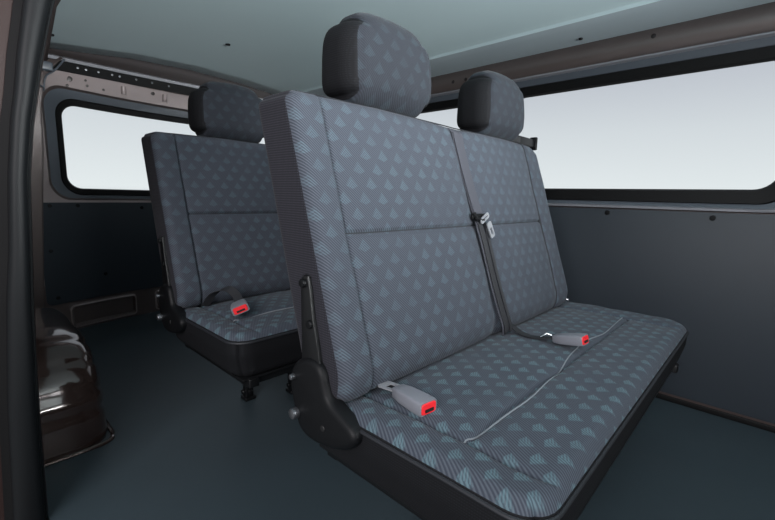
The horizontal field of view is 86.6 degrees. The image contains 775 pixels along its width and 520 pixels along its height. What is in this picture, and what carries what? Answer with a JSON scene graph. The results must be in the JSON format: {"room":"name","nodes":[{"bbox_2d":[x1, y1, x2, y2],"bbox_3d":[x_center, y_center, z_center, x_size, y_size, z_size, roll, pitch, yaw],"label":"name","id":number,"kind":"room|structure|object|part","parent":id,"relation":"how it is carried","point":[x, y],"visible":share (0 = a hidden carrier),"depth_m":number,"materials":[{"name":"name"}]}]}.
{"room":"vehicle interior","nodes":[
{"label":"vehicle interior","id":0,"kind":"room"},
{"bbox_2d":[0,0,60,519],"bbox_3d":[-1.408,-0.124,1.548,0.442,1.600,1.738,-7,12,-43],"label":"wall","id":1,"kind":"structure","parent":0,"point":[5,5],"depth_m":0.87,"materials":[{"name":"brown paint"}]},
{"bbox_2d":[0,0,54,519],"bbox_3d":[-0.762,-0.017,0.965,0.055,1.600,0.317,10,12,42],"label":"door pillar","id":2,"kind":"structure","parent":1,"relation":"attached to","point":[22,462],"depth_m":0.90,"materials":[{"name":"black plastic"}]},
{"bbox_2d":[31,57,62,307],"bbox_3d":[-1.839,-0.301,2.108,0.074,1.497,0.415,5,10,23],"label":"trim","id":3,"kind":"structure","parent":1,"relation":"attached to","point":[37,170],"depth_m":2.12,"materials":[{"name":"brown paint"}]},
{"bbox_2d":[40,59,64,91],"bbox_3d":[-1.728,-0.955,2.100,0.053,0.188,0.169,7,10,32],"label":"trim","id":4,"kind":"structure","parent":1,"relation":"attached to","point":[47,66],"depth_m":2.09,"materials":[{"name":"grey plastic"}]},
{"bbox_2d":[46,48,272,99],"bbox_3d":[-1.306,-1.149,2.650,0.222,0.188,1.540,10,12,42],"label":"wall","id":5,"kind":"structure","parent":0,"point":[117,69],"depth_m":2.47,"materials":[{"name":"grey metal"}]},
{"bbox_2d":[42,70,188,328],"bbox_3d":[-1.329,-0.398,2.771,0.189,1.470,1.660,10,12,42],"label":"door","id":6,"kind":"structure","parent":5,"relation":"in","point":[63,90],"depth_m":2.39,"materials":[{"name":"brown paint"}]},
{"bbox_2d":[43,202,162,305],"bbox_3d":[-1.323,-0.109,2.803,0.160,0.554,1.620,10,12,42],"label":"trim board","id":7,"kind":"object","parent":6,"relation":"attached to","point":[92,249],"visible":0.45,"depth_m":2.41,"materials":[{"name":"black plastic"}]},
{"bbox_2d":[45,311,774,519],"bbox_3d":[0.083,0.606,1.454,4.290,0.040,1.900,10,12,42],"label":"floor","id":8,"kind":"structure","parent":0,"point":[186,445],"depth_m":1.25,"materials":[{"name":"plastic"}]},
{"bbox_2d":[35,308,114,466],"bbox_3d":[-1.286,0.382,1.555,0.978,0.345,0.226,10,12,42],"label":"wheel arch","id":9,"kind":"object","parent":8,"relation":"on","point":[74,422],"visible":0.8,"depth_m":1.28,"materials":[{"name":"brown paint"}]},
{"bbox_2d":[141,81,301,401],"bbox_3d":[-0.236,-0.059,1.647,0.638,1.199,1.184,10,12,42],"label":"seat","id":10,"kind":"object","parent":8,"relation":"on","point":[215,214],"visible":0.4,"depth_m":1.38,"materials":[{"name":"fabric"}]},
{"bbox_3d":[-0.757,0.190,1.364,0.022,0.022,0.014,10,12,42],"label":"knob","id":11,"kind":"part","parent":10,"relation":"part of","materials":[{"name":"metal"}]},
{"bbox_3d":[-0.385,-0.185,1.725,0.287,0.572,1.059,10,12,42],"label":"backrest","id":12,"kind":"part","parent":10,"relation":"part of","materials":[{"name":"fabric"}]},
{"bbox_2d":[201,286,249,315],"bbox_3d":[-0.497,0.128,1.283,0.231,0.076,0.075,10,12,42],"label":"belt","id":13,"kind":"object","parent":10,"relation":"on","point":[240,305],"visible":1,"depth_m":1.29,"materials":[{"name":"black fabric"}]},
{"bbox_3d":[-0.180,0.262,1.655,0.455,0.030,1.085,10,12,42],"label":"frame","id":14,"kind":"part","parent":10,"relation":"part of","materials":[{"name":"black metal"}]},
{"bbox_2d":[175,290,301,375],"bbox_3d":[-0.174,0.180,1.640,0.473,0.141,1.147,10,12,42],"label":"seat cushion","id":15,"kind":"object","parent":10,"relation":"on","point":[262,340],"depth_m":1.19,"materials":[{"name":"fabric"}]},
{"bbox_3d":[-0.545,0.409,1.594,0.046,0.275,0.048,10,12,42],"label":"leg","id":16,"kind":"part","parent":10,"relation":"part of","materials":[{"name":"black metal"}]},
{"bbox_3d":[-0.365,0.400,1.683,0.046,0.275,0.106,10,12,42],"label":"leg","id":17,"kind":"part","parent":10,"relation":"part of","materials":[{"name":"black metal"}]},
{"bbox_2d":[259,12,688,519],"bbox_3d":[0.342,0.045,1.071,0.638,1.200,1.184,10,12,42],"label":"seat","id":18,"kind":"object","parent":8,"relation":"on","point":[388,275],"visible":0.97,"depth_m":0.83,"materials":[{"name":"fabric"}]},
{"bbox_3d":[-0.179,0.294,0.788,0.022,0.022,0.014,10,12,42],"label":"knob","id":19,"kind":"part","parent":18,"relation":"part of","materials":[{"name":"metal"}]},
{"bbox_2d":[378,381,436,416],"bbox_3d":[0.023,0.246,0.766,0.042,0.026,0.155,-6,12,-41],"label":"belt","id":20,"kind":"object","parent":18,"relation":"on","point":[420,403],"visible":0.96,"depth_m":0.73,"materials":[{"name":"plastic"}]},
{"bbox_3d":[0.008,0.241,0.782,0.049,0.005,0.029,6,10,29],"label":"latch plate","id":21,"kind":"part","parent":20,"relation":"part of","materials":[{"name":"metal"}]},
{"bbox_3d":[0.194,-0.083,1.149,0.287,0.572,1.059,10,12,42],"label":"backrest","id":22,"kind":"part","parent":18,"relation":"part of","materials":[{"name":"fabric"}]},
{"bbox_2d":[447,128,511,335],"bbox_3d":[0.221,-0.082,1.135,0.263,0.558,0.078,7,10,31],"label":"belt","id":23,"kind":"object","parent":18,"relation":"on","point":[477,215],"visible":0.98,"depth_m":1.11,"materials":[{"name":"black fabric"}]},
{"bbox_3d":[0.398,0.366,1.079,0.455,0.030,1.085,10,12,42],"label":"frame","id":24,"kind":"part","parent":18,"relation":"part of","materials":[{"name":"grey fabric"}]},
{"bbox_2d":[320,301,686,519],"bbox_3d":[0.404,0.284,1.064,0.473,0.141,1.147,10,12,42],"label":"seat cushion","id":25,"kind":"object","parent":18,"relation":"on","point":[520,427],"depth_m":0.72,"materials":[{"name":"fabric"}]},
{"bbox_2d":[512,135,537,149],"bbox_3d":[0.518,-0.453,1.645,0.044,0.116,0.373,9,12,41],"label":"guide","id":26,"kind":"object","parent":18,"relation":"on","point":[531,142],"visible":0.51,"depth_m":1.73,"materials":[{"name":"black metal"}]},
{"bbox_2d":[512,324,588,346],"bbox_3d":[0.391,0.192,1.096,0.266,0.049,0.046,10,12,42],"label":"belt","id":27,"kind":"object","parent":18,"relation":"on","point":[571,339],"visible":0.88,"depth_m":1.03,"materials":[{"name":"plastic"}]},
{"bbox_2d":[49,0,774,96],"bbox_3d":[0.217,-0.859,1.191,4.100,0.192,1.801,10,12,42],"label":"ceiling","id":28,"kind":"structure","parent":0,"point":[276,46],"depth_m":1.79,"materials":[{"name":"plastic"}]},
{"bbox_2d":[548,206,774,426],"bbox_3d":[0.741,-0.194,2.019,4.290,1.400,0.050,10,12,42],"label":"wall","id":29,"kind":"structure","parent":0,"point":[661,392],"depth_m":1.59,"materials":[{"name":"brown paint"}]},
{"bbox_2d":[420,89,459,113],"bbox_3d":[0.027,-0.687,2.614,1.385,0.613,0.043,10,12,42],"label":"window","id":30,"kind":"structure","parent":29,"relation":"in","point":[447,100],"depth_m":2.31,"materials":[{"name":"brown paint"}]},
{"bbox_2d":[431,2,774,93],"bbox_3d":[0.808,-0.899,1.836,4.120,0.098,0.049,10,12,42],"label":"roof rail","id":31,"kind":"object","parent":29,"relation":"attached to","point":[757,19],"depth_m":1.64,"materials":[{"name":"brown paint"}]},
{"bbox_2d":[511,31,774,213],"bbox_3d":[0.983,-0.526,1.730,1.200,0.613,0.043,10,12,42],"label":"window","id":32,"kind":"structure","parent":29,"relation":"in","point":[755,48],"depth_m":1.62,"materials":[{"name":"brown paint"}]},
{"bbox_2d":[549,207,774,423],"bbox_3d":[0.783,0.117,1.980,4.000,0.740,0.016,10,12,42],"label":"trim board","id":33,"kind":"object","parent":29,"relation":"attached to","point":[711,274],"visible":0.44,"depth_m":1.59,"materials":[{"name":"dark grey plastic"}]},
{"bbox_2d":[655,393,774,432],"bbox_3d":[0.768,0.503,2.034,4.000,0.024,0.006,10,12,42],"label":"baseboard","id":34,"kind":"structure","parent":29,"relation":"attached to","point":[732,417],"depth_m":1.57,"materials":[{"name":"brown paint"}]}
]}

